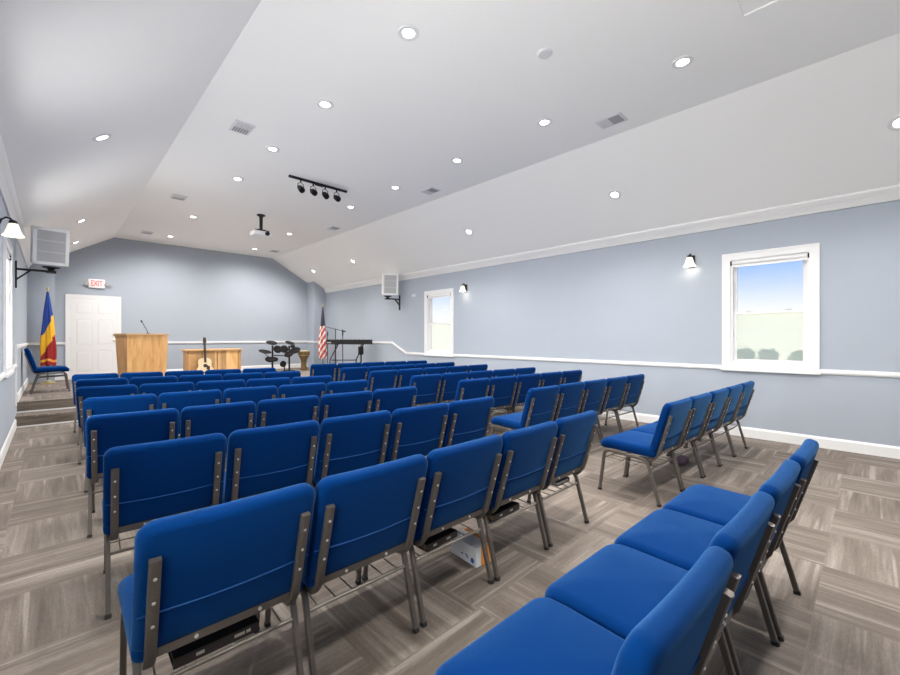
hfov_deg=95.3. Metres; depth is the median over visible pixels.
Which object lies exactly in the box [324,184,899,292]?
crown molding
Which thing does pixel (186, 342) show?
trim
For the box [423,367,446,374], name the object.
chair
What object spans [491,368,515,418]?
chair
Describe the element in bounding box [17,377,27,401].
baseboard
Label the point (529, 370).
chair
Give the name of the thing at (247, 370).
chair
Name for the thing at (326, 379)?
chair
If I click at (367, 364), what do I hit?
chair
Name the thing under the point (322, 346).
striped flag
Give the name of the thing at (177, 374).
chair
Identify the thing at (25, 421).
trim
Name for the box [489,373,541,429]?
chair
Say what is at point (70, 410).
step
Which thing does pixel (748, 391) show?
chair
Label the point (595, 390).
chair
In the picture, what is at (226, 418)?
chair
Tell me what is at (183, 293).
wall
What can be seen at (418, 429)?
chair
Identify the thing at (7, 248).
window
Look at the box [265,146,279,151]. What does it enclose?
recessed light
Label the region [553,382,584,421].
chair
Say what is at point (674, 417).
chair
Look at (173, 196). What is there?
ceiling vent
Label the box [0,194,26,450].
wall
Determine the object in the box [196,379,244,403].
chair
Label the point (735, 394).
chair
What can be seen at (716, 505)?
chair
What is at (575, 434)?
chair
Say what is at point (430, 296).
roller blind
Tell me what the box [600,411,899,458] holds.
baseboard
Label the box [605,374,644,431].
chair
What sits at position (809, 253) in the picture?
window
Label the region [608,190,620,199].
recessed light
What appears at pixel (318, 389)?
chair
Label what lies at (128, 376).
chair
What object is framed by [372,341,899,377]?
trim
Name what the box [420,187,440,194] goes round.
ceiling vent
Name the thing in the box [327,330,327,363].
microphone stand
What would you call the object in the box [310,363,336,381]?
chair
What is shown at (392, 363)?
chair
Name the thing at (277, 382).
chair
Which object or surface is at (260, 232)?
projector
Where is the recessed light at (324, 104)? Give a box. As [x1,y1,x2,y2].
[316,99,333,108]
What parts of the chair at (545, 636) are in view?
seat, backrest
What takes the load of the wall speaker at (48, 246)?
on the bracket at (50, 269)
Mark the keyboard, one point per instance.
(331, 341)
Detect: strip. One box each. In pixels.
[17,407,75,412]
[17,420,77,427]
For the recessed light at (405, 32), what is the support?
in the ceiling
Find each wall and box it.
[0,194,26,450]
[27,263,54,382]
[55,238,306,374]
[307,281,325,366]
[326,200,899,446]
[432,313,802,359]
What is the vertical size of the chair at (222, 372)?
0.866 m
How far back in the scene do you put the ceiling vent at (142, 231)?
10.37 m
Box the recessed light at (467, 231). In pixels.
[464,229,472,234]
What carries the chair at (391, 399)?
on the floor
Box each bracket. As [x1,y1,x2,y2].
[15,261,60,287]
[384,295,399,309]
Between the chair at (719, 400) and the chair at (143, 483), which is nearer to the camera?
the chair at (143, 483)
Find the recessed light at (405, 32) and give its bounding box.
[398,25,418,40]
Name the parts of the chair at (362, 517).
leg, leg, seat, leg, backrest, leg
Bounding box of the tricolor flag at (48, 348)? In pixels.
[39,287,56,383]
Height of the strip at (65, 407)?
0.022 m
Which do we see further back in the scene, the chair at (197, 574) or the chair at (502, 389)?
the chair at (502, 389)
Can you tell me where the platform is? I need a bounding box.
[17,367,309,403]
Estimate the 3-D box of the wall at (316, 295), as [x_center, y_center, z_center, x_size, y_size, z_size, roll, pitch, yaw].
[-4.769,-0.459,14.652,0.460,3.038,0.530,0,0,-44]
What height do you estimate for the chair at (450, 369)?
0.866 m
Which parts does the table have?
panel, panel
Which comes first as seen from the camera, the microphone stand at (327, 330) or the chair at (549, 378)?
the chair at (549, 378)
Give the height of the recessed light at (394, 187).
0.012 m
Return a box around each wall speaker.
[30,225,69,266]
[382,273,397,294]
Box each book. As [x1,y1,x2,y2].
[168,615,258,669]
[416,527,456,551]
[486,501,518,521]
[551,476,569,485]
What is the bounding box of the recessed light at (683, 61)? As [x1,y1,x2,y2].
[671,55,693,68]
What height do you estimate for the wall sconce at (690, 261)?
0.214 m
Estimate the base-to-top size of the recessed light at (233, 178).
0.012 m
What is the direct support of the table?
on the platform
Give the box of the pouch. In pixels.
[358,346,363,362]
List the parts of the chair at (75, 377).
leg, backrest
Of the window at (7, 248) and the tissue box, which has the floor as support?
the tissue box
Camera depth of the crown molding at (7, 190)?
4.91 m
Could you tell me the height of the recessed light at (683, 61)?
0.012 m
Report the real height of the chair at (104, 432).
0.866 m
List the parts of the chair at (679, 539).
seat, leg, leg, backrest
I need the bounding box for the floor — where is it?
[0,405,899,674]
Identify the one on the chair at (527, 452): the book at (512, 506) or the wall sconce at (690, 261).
the book at (512, 506)
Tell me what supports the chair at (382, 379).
on the floor
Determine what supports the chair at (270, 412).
on the floor
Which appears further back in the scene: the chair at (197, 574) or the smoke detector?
the smoke detector
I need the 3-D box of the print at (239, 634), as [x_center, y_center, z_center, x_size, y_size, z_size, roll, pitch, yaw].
[-0.765,1.080,1.491,0.035,0.011,0.001,0,0,-43]
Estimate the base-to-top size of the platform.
0.400 m
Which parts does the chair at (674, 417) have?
leg, seat rail, leg, seat, leg, backrest, leg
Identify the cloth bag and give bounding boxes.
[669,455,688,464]
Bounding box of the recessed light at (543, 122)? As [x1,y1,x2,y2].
[537,118,551,126]
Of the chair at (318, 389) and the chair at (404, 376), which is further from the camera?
the chair at (404, 376)
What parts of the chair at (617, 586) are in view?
seat, leg, backrest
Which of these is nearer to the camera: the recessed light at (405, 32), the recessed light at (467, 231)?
the recessed light at (405, 32)
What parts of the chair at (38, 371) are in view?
backrest, leg, seat, leg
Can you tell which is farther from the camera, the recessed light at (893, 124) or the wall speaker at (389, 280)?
the wall speaker at (389, 280)
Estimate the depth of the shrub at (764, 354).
7.11 m
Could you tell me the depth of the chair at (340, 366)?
8.61 m
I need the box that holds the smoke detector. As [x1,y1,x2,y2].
[537,48,552,58]
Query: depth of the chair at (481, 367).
8.13 m
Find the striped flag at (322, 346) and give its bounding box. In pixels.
[318,304,326,363]
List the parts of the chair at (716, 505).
seat, leg, leg, backrest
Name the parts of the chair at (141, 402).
leg, backrest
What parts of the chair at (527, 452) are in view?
leg, seat, backrest, leg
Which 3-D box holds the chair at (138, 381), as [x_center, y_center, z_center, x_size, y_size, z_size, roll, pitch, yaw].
[-4.239,0.971,5.925,0.540,0.866,0.640,0,0,-30]
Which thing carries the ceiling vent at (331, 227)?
in the ceiling
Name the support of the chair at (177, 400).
on the floor
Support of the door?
in the wall at (183, 293)
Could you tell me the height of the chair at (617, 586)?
0.866 m
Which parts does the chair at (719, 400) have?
leg, leg, backrest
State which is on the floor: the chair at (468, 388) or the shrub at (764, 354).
the chair at (468, 388)
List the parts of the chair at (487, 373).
backrest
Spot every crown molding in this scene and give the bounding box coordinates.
[0,132,32,268]
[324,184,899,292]
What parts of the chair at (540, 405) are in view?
seat rail, seat, backrest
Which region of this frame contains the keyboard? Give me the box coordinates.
[326,339,371,343]
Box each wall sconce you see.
[0,216,24,237]
[459,283,466,292]
[683,254,695,267]
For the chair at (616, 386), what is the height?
0.866 m
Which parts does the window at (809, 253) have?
sash, sash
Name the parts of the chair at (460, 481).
leg, leg, seat, backrest, leg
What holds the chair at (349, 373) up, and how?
on the floor
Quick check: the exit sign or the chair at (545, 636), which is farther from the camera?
the exit sign
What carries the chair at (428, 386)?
on the floor
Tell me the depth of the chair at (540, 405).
4.52 m
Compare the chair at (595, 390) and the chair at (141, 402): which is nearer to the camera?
the chair at (141, 402)
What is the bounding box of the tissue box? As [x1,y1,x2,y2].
[451,528,490,567]
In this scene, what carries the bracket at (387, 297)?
attached to the wall at (638, 301)
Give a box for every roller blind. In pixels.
[428,294,449,298]
[732,254,806,267]
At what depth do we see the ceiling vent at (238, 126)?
5.19 m
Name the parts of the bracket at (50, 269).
wall plate, arm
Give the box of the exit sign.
[84,279,109,288]
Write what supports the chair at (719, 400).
on the floor
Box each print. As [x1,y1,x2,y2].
[196,649,204,655]
[235,631,244,637]
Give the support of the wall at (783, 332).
on the ground
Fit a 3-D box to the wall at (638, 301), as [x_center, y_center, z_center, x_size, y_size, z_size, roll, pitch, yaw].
[0.959,-0.175,9.182,0.140,3.270,16.640,0,0,-44]
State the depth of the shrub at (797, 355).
6.84 m
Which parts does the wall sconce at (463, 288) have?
lamp shade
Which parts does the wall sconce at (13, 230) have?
lamp shade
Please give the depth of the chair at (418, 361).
9.57 m
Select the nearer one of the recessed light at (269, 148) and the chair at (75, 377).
the recessed light at (269, 148)
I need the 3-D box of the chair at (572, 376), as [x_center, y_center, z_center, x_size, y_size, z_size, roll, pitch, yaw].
[1.829,0.971,6.951,0.540,0.866,0.640,0,0,-40]
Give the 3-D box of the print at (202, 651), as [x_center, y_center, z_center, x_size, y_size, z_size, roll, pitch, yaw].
[-0.856,1.080,1.405,0.025,0.011,0.001,0,0,-43]
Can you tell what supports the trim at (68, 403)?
attached to the platform
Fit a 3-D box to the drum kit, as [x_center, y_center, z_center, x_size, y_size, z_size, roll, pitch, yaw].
[-5.250,0.579,12.612,1.255,0.969,0.464,0,0,-44]
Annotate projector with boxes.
[250,214,271,238]
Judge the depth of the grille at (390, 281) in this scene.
11.12 m
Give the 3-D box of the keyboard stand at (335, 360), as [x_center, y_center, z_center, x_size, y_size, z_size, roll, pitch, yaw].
[-3.054,0.631,12.137,0.948,0.857,0.484,0,0,0]
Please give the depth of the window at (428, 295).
10.50 m
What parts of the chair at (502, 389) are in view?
backrest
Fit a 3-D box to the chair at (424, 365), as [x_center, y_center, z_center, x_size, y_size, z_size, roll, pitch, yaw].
[-0.691,0.971,8.760,0.540,0.866,0.640,0,0,-42]
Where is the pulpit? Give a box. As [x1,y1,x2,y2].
[113,333,169,377]
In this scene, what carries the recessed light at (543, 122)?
in the ceiling
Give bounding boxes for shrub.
[737,347,755,358]
[756,348,779,359]
[787,349,802,360]
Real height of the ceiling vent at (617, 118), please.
0.017 m
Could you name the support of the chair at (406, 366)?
on the floor
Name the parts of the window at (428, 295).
sash, sash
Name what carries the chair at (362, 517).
on the floor
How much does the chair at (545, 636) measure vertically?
0.866 m
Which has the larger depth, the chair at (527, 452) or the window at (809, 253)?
the window at (809, 253)
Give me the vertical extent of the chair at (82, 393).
0.866 m
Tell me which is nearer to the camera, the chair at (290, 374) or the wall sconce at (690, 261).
the wall sconce at (690, 261)
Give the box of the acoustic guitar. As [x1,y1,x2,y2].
[196,338,213,374]
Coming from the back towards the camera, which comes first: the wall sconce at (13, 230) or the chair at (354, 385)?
the chair at (354, 385)
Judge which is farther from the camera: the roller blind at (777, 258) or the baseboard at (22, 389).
the baseboard at (22, 389)
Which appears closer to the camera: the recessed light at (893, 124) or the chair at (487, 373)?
the recessed light at (893, 124)
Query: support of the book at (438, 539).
on the chair at (460, 481)
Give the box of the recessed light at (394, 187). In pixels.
[390,185,399,189]
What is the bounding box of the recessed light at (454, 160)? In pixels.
[451,158,462,163]
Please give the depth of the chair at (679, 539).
1.82 m
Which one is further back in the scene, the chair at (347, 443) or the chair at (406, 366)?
the chair at (406, 366)
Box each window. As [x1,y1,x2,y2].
[3,236,14,377]
[424,288,453,356]
[721,243,820,374]
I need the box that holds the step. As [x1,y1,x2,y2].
[15,408,74,417]
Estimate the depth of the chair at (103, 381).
5.36 m
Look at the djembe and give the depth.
13.37 m
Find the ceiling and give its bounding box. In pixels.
[0,0,899,287]
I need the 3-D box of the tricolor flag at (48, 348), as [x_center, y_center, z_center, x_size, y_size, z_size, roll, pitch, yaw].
[-9.258,-0.058,9.437,0.300,2.235,0.300,0,0,-44]
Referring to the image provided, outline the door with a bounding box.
[65,294,120,379]
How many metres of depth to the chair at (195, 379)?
5.92 m
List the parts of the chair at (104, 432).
leg, leg, seat, backrest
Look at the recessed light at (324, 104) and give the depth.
4.68 m
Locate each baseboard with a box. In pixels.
[0,419,16,468]
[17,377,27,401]
[55,363,300,379]
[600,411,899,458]
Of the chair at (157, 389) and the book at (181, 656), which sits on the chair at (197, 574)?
the book at (181, 656)
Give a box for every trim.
[0,343,28,405]
[15,413,77,425]
[17,400,75,411]
[29,341,318,344]
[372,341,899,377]
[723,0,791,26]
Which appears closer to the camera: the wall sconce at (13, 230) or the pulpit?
the wall sconce at (13, 230)
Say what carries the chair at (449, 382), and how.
on the floor
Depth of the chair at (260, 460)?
2.51 m
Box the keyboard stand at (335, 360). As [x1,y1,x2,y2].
[329,344,363,363]
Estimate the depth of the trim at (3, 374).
6.33 m
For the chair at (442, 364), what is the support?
on the floor
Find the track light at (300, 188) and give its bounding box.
[288,175,346,201]
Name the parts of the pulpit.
panel, panel, panel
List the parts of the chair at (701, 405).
seat, leg, leg, backrest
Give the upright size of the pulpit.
1.145 m
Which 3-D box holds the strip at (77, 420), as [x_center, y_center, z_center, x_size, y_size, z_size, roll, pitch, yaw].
[-4.066,1.390,8.929,7.424,0.020,0.022,0,0,-44]
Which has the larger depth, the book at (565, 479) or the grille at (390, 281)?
the grille at (390, 281)
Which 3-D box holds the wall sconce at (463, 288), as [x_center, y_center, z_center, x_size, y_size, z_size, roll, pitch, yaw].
[0.307,-1.167,9.608,0.203,0.214,0.176,0,0,-44]
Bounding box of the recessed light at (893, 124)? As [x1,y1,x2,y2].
[887,115,899,130]
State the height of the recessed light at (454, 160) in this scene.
0.012 m
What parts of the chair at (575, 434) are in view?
leg, backrest, leg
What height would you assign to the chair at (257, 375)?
0.866 m
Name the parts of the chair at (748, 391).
leg, backrest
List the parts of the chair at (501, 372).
backrest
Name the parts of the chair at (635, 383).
leg, backrest, leg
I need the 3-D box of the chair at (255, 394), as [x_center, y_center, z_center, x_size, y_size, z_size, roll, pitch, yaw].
[-2.328,0.971,4.688,0.540,0.866,0.640,0,0,-37]
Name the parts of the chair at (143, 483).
leg, leg, seat, backrest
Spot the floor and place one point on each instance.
(842, 542)
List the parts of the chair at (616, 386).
leg, backrest, leg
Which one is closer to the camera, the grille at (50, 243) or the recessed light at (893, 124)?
the recessed light at (893, 124)
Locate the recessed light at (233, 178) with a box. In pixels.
[232,177,243,180]
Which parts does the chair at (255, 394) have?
backrest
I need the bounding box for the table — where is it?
[181,348,242,370]
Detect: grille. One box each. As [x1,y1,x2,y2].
[36,229,65,263]
[384,275,396,292]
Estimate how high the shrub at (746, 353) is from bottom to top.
1.346 m
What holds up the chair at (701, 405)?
on the floor
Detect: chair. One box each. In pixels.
[24,348,69,393]
[72,373,118,432]
[75,378,128,444]
[76,384,137,464]
[83,394,156,492]
[85,408,178,537]
[102,433,226,619]
[117,483,314,674]
[120,371,162,384]
[130,376,177,394]
[139,382,193,409]
[159,389,221,437]
[164,370,203,381]
[179,374,221,390]
[180,401,255,469]
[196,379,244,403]
[205,369,240,379]
[222,420,319,502]
[223,386,277,467]
[224,372,262,386]
[242,368,275,377]
[246,377,290,398]
[256,395,319,427]
[264,371,300,383]
[264,454,427,674]
[278,382,325,421]
[292,375,331,393]
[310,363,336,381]
[311,410,391,489]
[317,390,372,449]
[326,380,367,393]
[336,362,361,380]
[339,366,367,380]
[362,362,384,366]
[362,434,502,627]
[367,365,392,380]
[368,370,397,392]
[371,386,416,414]
[384,403,448,462]
[385,361,406,365]
[393,364,414,370]
[396,368,423,387]
[407,360,426,364]
[409,374,441,406]
[415,363,435,368]
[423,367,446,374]
[434,546,733,674]
[436,362,454,366]
[437,372,468,402]
[438,421,557,580]
[442,396,493,447]
[446,378,489,404]
[447,365,468,372]
[449,370,493,402]
[468,364,487,372]
[487,375,517,435]
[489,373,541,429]
[489,410,597,546]
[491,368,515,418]
[491,385,559,434]
[513,371,562,412]
[515,367,535,375]
[545,491,775,674]
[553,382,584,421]
[561,370,581,383]
[579,379,606,442]
[597,376,626,438]
[598,398,692,506]
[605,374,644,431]
[614,459,800,674]
[627,392,711,489]
[650,388,728,476]
[662,439,818,641]
[684,384,742,465]
[687,381,754,455]
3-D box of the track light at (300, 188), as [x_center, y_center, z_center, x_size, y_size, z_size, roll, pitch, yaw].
[-2.259,-2.542,7.093,1.060,0.257,0.156,0,0,-44]
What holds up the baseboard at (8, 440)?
attached to the wall at (8, 410)
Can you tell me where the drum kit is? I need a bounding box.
[258,341,300,371]
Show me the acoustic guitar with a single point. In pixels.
(204, 364)
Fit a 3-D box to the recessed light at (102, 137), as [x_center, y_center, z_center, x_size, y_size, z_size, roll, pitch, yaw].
[-3.786,-2.176,4.464,0.167,0.104,0.185,0,0,-20]
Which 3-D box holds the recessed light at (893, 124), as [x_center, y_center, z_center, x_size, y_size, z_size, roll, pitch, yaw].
[4.564,-2.177,4.152,0.189,0.101,0.164,0,0,41]
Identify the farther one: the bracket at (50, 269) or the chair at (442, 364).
the chair at (442, 364)
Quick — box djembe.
[298,350,309,369]
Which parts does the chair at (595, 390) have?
backrest, leg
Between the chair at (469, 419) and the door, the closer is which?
the chair at (469, 419)
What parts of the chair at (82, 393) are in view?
leg, backrest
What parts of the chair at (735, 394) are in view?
leg, leg, backrest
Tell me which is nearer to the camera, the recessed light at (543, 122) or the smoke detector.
the smoke detector
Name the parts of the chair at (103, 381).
leg, backrest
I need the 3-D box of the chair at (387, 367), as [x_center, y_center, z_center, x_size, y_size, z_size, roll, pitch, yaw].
[-1.505,0.971,8.037,0.540,0.866,0.640,0,0,-41]
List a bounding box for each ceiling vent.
[140,230,153,234]
[170,193,187,200]
[228,119,255,135]
[326,226,340,230]
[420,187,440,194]
[594,112,627,128]
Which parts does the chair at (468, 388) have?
backrest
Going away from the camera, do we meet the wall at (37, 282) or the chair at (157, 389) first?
the chair at (157, 389)
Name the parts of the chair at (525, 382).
backrest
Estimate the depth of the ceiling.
4.60 m
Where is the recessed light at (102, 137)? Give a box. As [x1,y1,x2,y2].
[92,134,111,141]
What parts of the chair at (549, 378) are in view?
backrest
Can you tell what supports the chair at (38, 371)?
on the platform
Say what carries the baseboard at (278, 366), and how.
attached to the wall at (183, 293)
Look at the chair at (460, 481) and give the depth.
2.09 m

